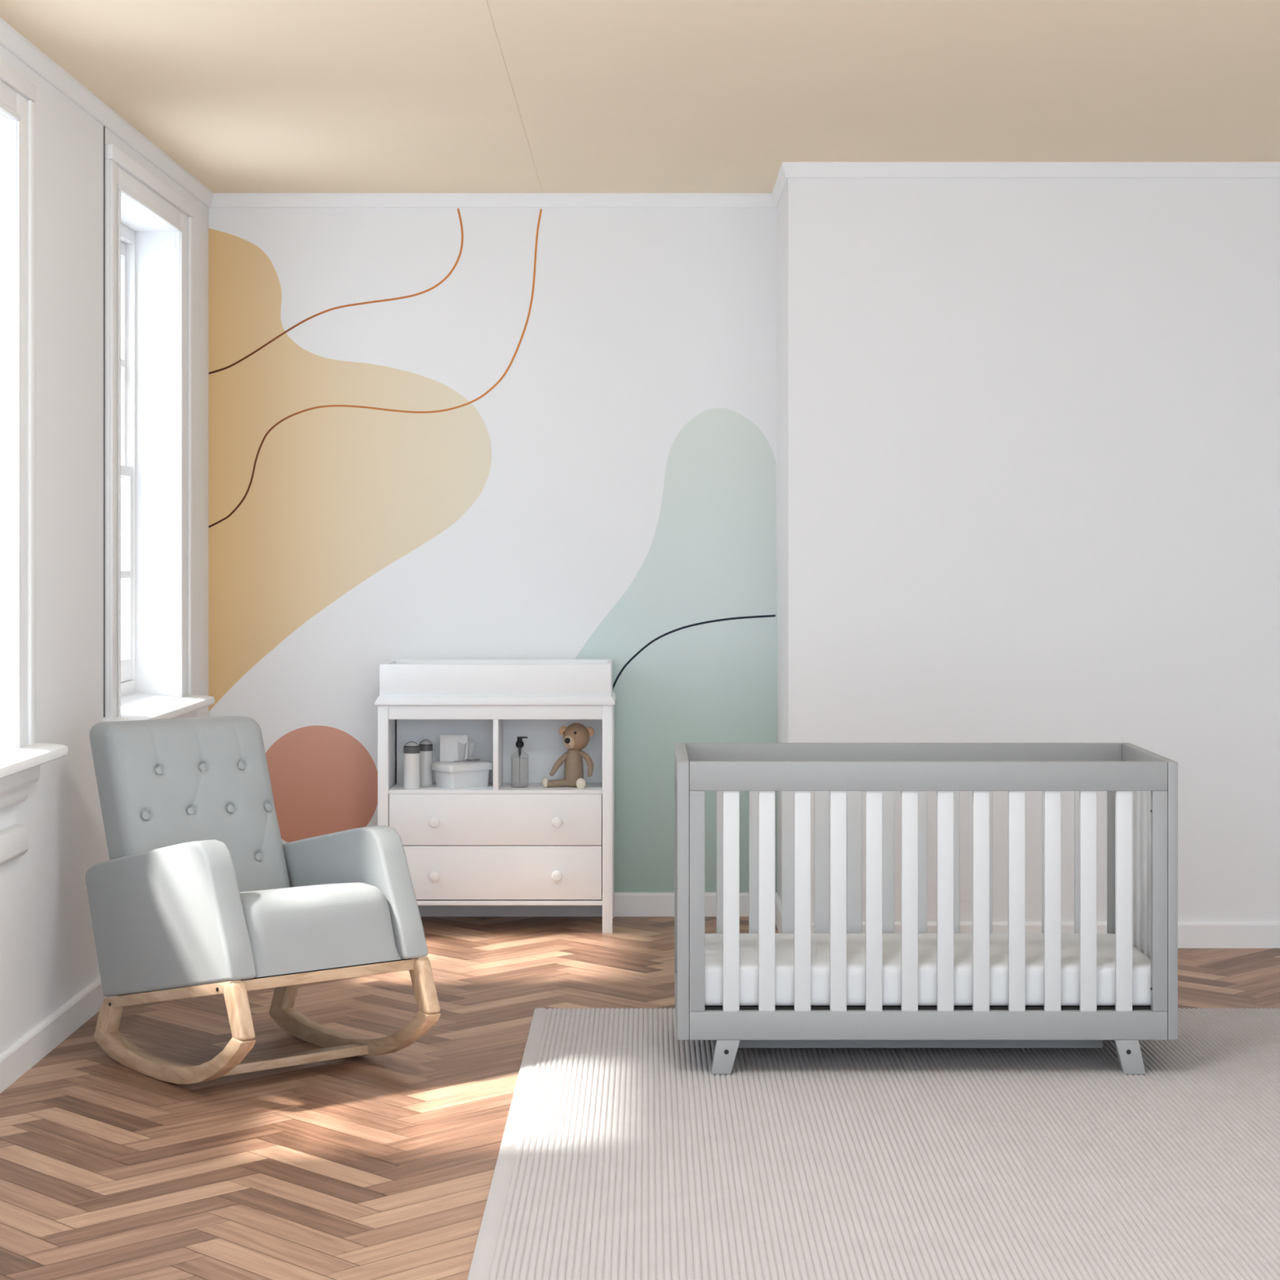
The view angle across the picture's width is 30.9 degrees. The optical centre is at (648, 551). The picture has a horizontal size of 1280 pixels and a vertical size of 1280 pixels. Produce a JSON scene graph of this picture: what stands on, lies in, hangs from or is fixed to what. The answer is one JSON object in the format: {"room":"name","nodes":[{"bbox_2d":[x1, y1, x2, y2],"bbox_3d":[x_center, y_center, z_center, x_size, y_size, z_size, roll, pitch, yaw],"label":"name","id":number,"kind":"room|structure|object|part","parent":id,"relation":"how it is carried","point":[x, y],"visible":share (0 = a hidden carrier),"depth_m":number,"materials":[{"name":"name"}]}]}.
{"room":"bedroom","nodes":[
{"label":"bedroom","id":0,"kind":"room"},
{"bbox_2d":[0,44,208,1053],"bbox_3d":[-1.764,0.051,4.752,0.240,2.777,8.303,0,0,0],"label":"wall","id":1,"kind":"structure","parent":0,"point":[48,954],"depth_m":6.64,"materials":[{"name":"paint"}]},
{"bbox_2d":[0,58,68,866],"bbox_3d":[-1.697,-0.220,5.506,0.323,2.022,1.264,0,0,0],"label":"window","id":2,"kind":"structure","parent":1,"relation":"in","point":[20,763],"depth_m":6.00,"materials":[{"name":"paint"}]},
{"bbox_3d":[-1.627,0.749,5.460,0.034,0.086,1.132,0,0,0],"label":"panel rail","id":3,"kind":"part","parent":2,"relation":"part of","materials":[{"name":"paint"}]},
{"bbox_3d":[-1.630,-0.360,5.510,0.027,1.741,1.232,0,0,0],"label":"casing","id":4,"kind":"part","parent":2,"relation":"part of","materials":[{"name":"paint"}]},
{"bbox_3d":[-1.659,0.517,5.506,0.246,0.054,1.264,0,0,0],"label":"sill","id":5,"kind":"part","parent":2,"relation":"part of","materials":[{"name":"paint"}]},
{"bbox_2d":[0,976,115,1093],"bbox_3d":[-1.636,1.316,4.631,0.016,0.088,8.063,0,0,0],"label":"baseboard","id":6,"kind":"structure","parent":1,"relation":"attached to","point":[20,1056],"depth_m":6.30,"materials":[{"name":"paint"}]},
{"bbox_2d":[0,17,213,208],"bbox_3d":[-1.633,-1.311,4.631,0.022,0.052,8.063,0,0,0],"label":"trim","id":7,"kind":"structure","parent":1,"relation":"attached to","point":[12,41],"depth_m":6.83,"materials":[{"name":"paint"}]},
{"bbox_2d":[102,125,214,721],"bbox_3d":[-1.697,-0.246,7.609,0.323,2.075,1.263,0,0,0],"label":"window","id":8,"kind":"structure","parent":1,"relation":"in","point":[122,175],"depth_m":8.01,"materials":[{"name":"paint"}]},
{"bbox_3d":[-1.823,-0.660,7.593,0.026,0.810,0.889,0,0,0],"label":"sash","id":9,"kind":"part","parent":8,"relation":"part of","materials":[{"name":"paint"}]},
{"bbox_3d":[-1.803,0.073,7.593,0.026,0.737,0.889,0,0,0],"label":"sash","id":10,"kind":"part","parent":8,"relation":"part of","materials":[{"name":"paint"}]},
{"bbox_3d":[-1.820,-0.311,7.593,0.077,1.602,0.929,0,0,0],"label":"frame","id":11,"kind":"part","parent":8,"relation":"part of","materials":[{"name":"paint"}]},
{"bbox_3d":[-1.659,0.517,7.595,0.246,0.054,1.233,0,0,0],"label":"sill","id":12,"kind":"part","parent":8,"relation":"part of","materials":[{"name":"paint"}]},
{"bbox_2d":[208,208,777,892],"bbox_3d":[-0.533,0.051,8.782,2.227,2.777,0.241,0,0,0],"label":"wall","id":13,"kind":"structure","parent":0,"point":[435,433],"depth_m":8.66,"materials":[{"name":"paint"},{"name":"plaster"}]},
{"bbox_2d":[209,193,776,208],"bbox_3d":[-0.582,-1.311,8.652,2.124,0.052,0.022,0,0,0],"label":"trim","id":14,"kind":"structure","parent":13,"relation":"attached to","point":[219,200],"depth_m":8.65,"materials":[{"name":"paint"}]},
{"bbox_2d":[417,892,748,916],"bbox_3d":[-0.582,1.316,8.655,2.124,0.088,0.016,0,0,0],"label":"baseboard","id":15,"kind":"structure","parent":13,"relation":"attached to","point":[625,904],"depth_m":8.65,"materials":[{"name":"paint"}]},
{"bbox_2d":[0,0,1279,193],"bbox_3d":[0.608,-1.387,4.752,4.984,0.100,8.303,0,0,0],"label":"ceiling","id":16,"kind":"structure","parent":0,"point":[246,96],"depth_m":6.59,"materials":[{"name":"paint"}]},
{"bbox_2d":[0,916,1279,1279],"bbox_3d":[0.628,1.400,4.631,4.544,0.080,8.063,0,0,0],"label":"floor","id":17,"kind":"structure","parent":0,"point":[381,1166],"depth_m":5.56,"materials":[{"name":"brown wood"}]},
{"bbox_2d":[85,715,440,1084],"bbox_3d":[-1.055,0.913,6.166,0.576,0.894,0.967,0,0,-38],"label":"rocking chair","id":18,"kind":"object","parent":17,"relation":"on","point":[199,892],"visible":1,"depth_m":6.07,"materials":[{"name":"grey fabric"}]},
{"bbox_3d":[-1.452,1.258,6.244,0.041,0.106,0.114,0,0,-38],"label":"leg","id":19,"kind":"part","parent":18,"relation":"part of","materials":[{"name":"brown wood"}]},
{"bbox_3d":[-1.250,0.961,6.011,0.076,0.468,0.846,0,0,-38],"label":"armrest","id":20,"kind":"part","parent":18,"relation":"part of","materials":[{"name":"grey fabric"}]},
{"bbox_3d":[-1.231,1.138,5.952,0.030,0.180,0.726,0,0,-38],"label":"rail","id":21,"kind":"part","parent":18,"relation":"part of","materials":[{"name":"brown wood"}]},
{"bbox_3d":[-1.244,0.807,6.370,0.470,0.683,0.413,0,0,-38],"label":"backrest","id":22,"kind":"part","parent":18,"relation":"part of","materials":[{"name":"grey fabric"}]},
{"bbox_3d":[-1.001,1.121,5.662,0.041,0.139,0.105,0,0,-38],"label":"leg","id":23,"kind":"part","parent":18,"relation":"part of","materials":[{"name":"brown wood"}]},
{"bbox_3d":[-1.020,1.127,6.121,0.507,0.150,0.666,0,0,-38],"label":"seat","id":24,"kind":"part","parent":18,"relation":"part of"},
{"bbox_3d":[-1.031,1.258,6.570,0.041,0.106,0.114,0,0,-38],"label":"leg","id":25,"kind":"part","parent":18,"relation":"part of","materials":[{"name":"brown wood"}]},
{"bbox_2d":[239,882,401,977],"bbox_3d":[-0.988,1.012,6.079,0.419,0.301,0.612,0,0,-38],"label":"seat cushion","id":26,"kind":"object","parent":18,"relation":"on","point":[290,930],"depth_m":5.87,"materials":[{"name":"grey fabric"}]},
{"bbox_3d":[-0.808,1.067,5.848,0.507,0.032,0.026,0,0,-38],"label":"rail","id":27,"kind":"part","parent":18,"relation":"part of","materials":[{"name":"brown wood"}]},
{"bbox_3d":[-0.856,0.961,6.316,0.076,0.468,0.846,0,0,-38],"label":"armrest","id":28,"kind":"part","parent":18,"relation":"part of","materials":[{"name":"grey fabric"}]},
{"bbox_3d":[-0.804,1.138,6.284,0.030,0.180,0.726,0,0,-38],"label":"rail","id":29,"kind":"part","parent":18,"relation":"part of","materials":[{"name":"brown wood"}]},
{"bbox_3d":[-0.581,1.121,5.989,0.041,0.139,0.105,0,0,-38],"label":"leg","id":30,"kind":"part","parent":18,"relation":"part of","materials":[{"name":"brown wood"}]},
{"bbox_2d":[377,705,613,933],"bbox_3d":[-0.547,0.953,8.441,0.837,0.815,0.404,0,0,0],"label":"dresser","id":31,"kind":"object","parent":17,"relation":"on","point":[528,842],"visible":0.92,"depth_m":8.27,"materials":[{"name":"white paint"}]},
{"bbox_3d":[-0.947,0.953,8.284,0.038,0.815,0.040,0,0,0],"label":"leg post","id":32,"kind":"part","parent":31,"relation":"part of","materials":[{"name":"white paint"}]},
{"bbox_3d":[-0.948,0.903,8.454,0.028,0.716,0.298,0,0,0],"label":"panel","id":33,"kind":"part","parent":31,"relation":"part of","materials":[{"name":"white paint"}]},
{"bbox_2d":[403,741,420,789],"bbox_3d":[-0.851,0.765,8.335,0.060,0.169,0.060,0,0,0],"label":"baby bottle","id":34,"kind":"object","parent":31,"relation":"on","point":[411,752],"visible":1,"depth_m":8.31,"materials":[{"name":"white plastic"}]},
{"bbox_2d":[418,739,432,786],"bbox_3d":[-0.813,0.767,8.452,0.052,0.167,0.052,0,0,0],"label":"baby bottle","id":35,"kind":"object","parent":31,"relation":"on","point":[425,745],"visible":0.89,"depth_m":8.43,"materials":[{"name":"white plastic"}]},
{"bbox_3d":[-0.763,1.152,8.254,0.037,0.037,0.028,0,0,0],"label":"knob","id":36,"kind":"part","parent":31,"relation":"part of","materials":[{"name":"white paint"}]},
{"bbox_3d":[-0.763,0.961,8.254,0.037,0.037,0.028,0,0,0],"label":"knob","id":37,"kind":"part","parent":31,"relation":"part of","materials":[{"name":"white paint"}]},
{"bbox_2d":[431,734,493,788],"bbox_3d":[-0.677,0.758,8.412,0.188,0.185,0.142,0,0,-38],"label":"tub","id":38,"kind":"object","parent":31,"relation":"on","point":[455,769],"visible":1,"depth_m":8.39,"materials":[{"name":"white plastic"}]},
{"bbox_3d":[-0.677,0.775,8.412,0.188,0.030,0.142,0,0,-38],"label":"lid","id":39,"kind":"part","parent":38,"relation":"part of","materials":[{"name":"white plastic"}]},
{"bbox_2d":[374,659,616,705],"bbox_3d":[-0.548,0.473,8.450,0.855,0.145,0.394,0,0,0],"label":"tray","id":40,"kind":"object","parent":31,"relation":"on","point":[402,682],"visible":1,"depth_m":8.26,"materials":[{"name":"white paint"}]},
{"bbox_3d":[-0.547,0.571,8.277,0.763,0.052,0.020,0,0,0],"label":"rail","id":41,"kind":"part","parent":31,"relation":"part of","materials":[{"name":"white paint"}]},
{"bbox_2d":[388,782,602,794],"bbox_3d":[-0.547,0.857,8.407,0.763,0.014,0.276,0,0,0],"label":"shelf","id":42,"kind":"object","parent":31,"relation":"attached to","point":[393,788],"depth_m":8.29,"materials":[{"name":"white paint"}]},
{"bbox_3d":[-0.547,0.955,8.277,0.757,0.182,0.019,0,0,0],"label":"drawer","id":43,"kind":"part","parent":31,"relation":"part of","materials":[{"name":"white paint"}]},
{"bbox_3d":[-0.547,0.904,8.549,0.763,0.681,0.008,0,0,0],"label":"panel","id":44,"kind":"part","parent":31,"relation":"part of","materials":[{"name":"white paint"}]},
{"bbox_3d":[-0.547,1.145,8.277,0.757,0.191,0.019,0,0,0],"label":"drawer","id":45,"kind":"part","parent":31,"relation":"part of","materials":[{"name":"white paint"}]},
{"bbox_3d":[-0.547,1.253,8.278,0.763,0.016,0.020,0,0,0],"label":"rail","id":46,"kind":"part","parent":31,"relation":"part of","materials":[{"name":"white paint"}]},
{"bbox_3d":[-0.547,1.253,8.417,0.763,0.016,0.256,0,0,0],"label":"panel","id":47,"kind":"part","parent":31,"relation":"part of","materials":[{"name":"white paint"}]},
{"bbox_2d":[511,736,528,786],"bbox_3d":[-0.466,0.759,8.383,0.064,0.182,0.064,0,0,0],"label":"soap bottle","id":48,"kind":"object","parent":31,"relation":"on","point":[519,744],"visible":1,"depth_m":8.38,"materials":[{"name":"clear plastic"}]},
{"bbox_3d":[-0.326,1.152,8.254,0.037,0.037,0.028,0,0,0],"label":"knob","id":49,"kind":"part","parent":31,"relation":"part of","materials":[{"name":"white paint"}]},
{"bbox_3d":[-0.326,0.961,8.254,0.037,0.037,0.028,0,0,0],"label":"knob","id":50,"kind":"part","parent":31,"relation":"part of","materials":[{"name":"white paint"}]},
{"bbox_2d":[542,723,594,788],"bbox_3d":[-0.287,0.736,8.387,0.179,0.234,0.112,0,0,14],"label":"bear","id":51,"kind":"object","parent":31,"relation":"on","point":[575,735],"visible":1,"depth_m":8.36},
{"bbox_3d":[-0.326,0.834,8.375,0.099,0.031,0.030,0,0,-14],"label":"leg","id":52,"kind":"part","parent":51,"relation":"part of","materials":[{"name":"brown fabric"}]},
{"bbox_3d":[-0.319,0.765,8.377,0.080,0.089,0.022,0,0,-20],"label":"arm","id":53,"kind":"part","parent":51,"relation":"part of","materials":[{"name":"brown fabric"}]},
{"bbox_3d":[-0.227,0.765,8.383,0.061,0.095,0.025,0,0,27],"label":"arm","id":54,"kind":"part","parent":51,"relation":"part of","materials":[{"name":"brown fabric"}]},
{"bbox_3d":[-0.147,0.953,8.284,0.037,0.815,0.040,0,0,0],"label":"leg post","id":55,"kind":"part","parent":31,"relation":"part of","materials":[{"name":"white paint"}]},
{"bbox_3d":[-0.147,0.953,8.623,0.037,0.815,0.040,0,0,0],"label":"leg post","id":56,"kind":"part","parent":31,"relation":"part of","materials":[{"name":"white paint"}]},
{"bbox_2d":[466,1008,1279,1279],"bbox_3d":[1.056,1.354,5.433,2.788,0.012,2.865,0,0,0],"label":"rug","id":57,"kind":"object","parent":17,"relation":"on","point":[622,1155],"visible":0.81,"depth_m":5.18,"materials":[{"name":"carpet"}]},
{"bbox_2d":[674,742,1177,1074],"bbox_3d":[0.719,0.945,6.280,1.292,0.806,0.600,0,0,0],"label":"crib","id":58,"kind":"object","parent":57,"relation":"on","point":[1140,784],"visible":0.94,"depth_m":5.99,"materials":[{"name":"grey paint"}]},
{"bbox_3d":[0.089,0.900,6.280,0.031,0.718,0.600,0,0,0],"label":"panel","id":59,"kind":"part","parent":58,"relation":"part of","materials":[{"name":"grey paint"}]},
{"bbox_3d":[0.199,1.304,5.998,0.075,0.089,0.032,0,0,0],"label":"leg","id":60,"kind":"part","parent":58,"relation":"part of","materials":[{"name":"grey paint"}]},
{"bbox_3d":[0.722,0.579,6.567,1.234,0.075,0.026,0,0,0],"label":"rail","id":61,"kind":"part","parent":58,"relation":"part of","materials":[{"name":"grey paint"}]},
{"bbox_3d":[0.721,1.283,6.211,0.988,0.088,0.022,0,0,0],"label":"rail","id":62,"kind":"part","parent":58,"relation":"part of","materials":[{"name":"grey paint"}]},
{"bbox_2d":[705,933,1151,1005],"bbox_3d":[0.722,1.125,6.280,1.222,0.110,0.536,0,0,0],"label":"mattress","id":63,"kind":"object","parent":58,"relation":"on","point":[748,942],"visible":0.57,"depth_m":6.01,"materials":[{"name":"fabric"}]},
{"bbox_3d":[0.722,0.579,5.993,1.234,0.075,0.026,0,0,0],"label":"rail","id":64,"kind":"part","parent":58,"relation":"part of","materials":[{"name":"grey paint"}]},
{"bbox_3d":[0.722,1.222,5.993,1.234,0.074,0.026,0,0,0],"label":"rail","id":65,"kind":"part","parent":58,"relation":"part of","materials":[{"name":"grey paint"}]},
{"bbox_3d":[1.243,1.304,5.998,0.078,0.089,0.032,0,0,0],"label":"leg","id":66,"kind":"part","parent":58,"relation":"part of","materials":[{"name":"grey paint"}]},
{"bbox_3d":[1.352,0.900,6.280,0.026,0.718,0.600,0,0,0],"label":"panel","id":67,"kind":"part","parent":58,"relation":"part of","materials":[{"name":"grey paint"}]},
{"bbox_2d":[777,177,1279,921],"bbox_3d":[1.790,0.051,8.438,2.619,2.777,0.931,0,0,0],"label":"wall","id":68,"kind":"structure","parent":0,"point":[1028,429],"depth_m":7.97,"materials":[{"name":"paint"}]},
{"bbox_2d":[775,892,781,933],"bbox_3d":[0.473,1.316,8.310,0.016,0.088,0.706,0,0,0],"label":"baseboard","id":69,"kind":"structure","parent":68,"relation":"attached to","point":[778,904],"depth_m":8.36,"materials":[{"name":"paint"}]},
{"bbox_2d":[771,164,788,208],"bbox_3d":[0.470,-1.311,8.307,0.022,0.052,0.712,0,0,0],"label":"trim","id":70,"kind":"structure","parent":68,"relation":"attached to","point":[781,180],"depth_m":8.29,"materials":[{"name":"paint"}]},
{"bbox_2d":[782,161,1279,177],"bbox_3d":[1.679,-1.311,7.962,2.441,0.052,0.022,0,0,0],"label":"trim","id":71,"kind":"structure","parent":68,"relation":"attached to","point":[792,169],"depth_m":7.96,"materials":[{"name":"paint"}]},
{"bbox_2d":[810,921,1279,948],"bbox_3d":[1.682,1.316,7.965,2.435,0.088,0.016,0,0,0],"label":"baseboard","id":72,"kind":"structure","parent":68,"relation":"attached to","point":[1191,935],"depth_m":7.96,"materials":[{"name":"paint"}]}
]}

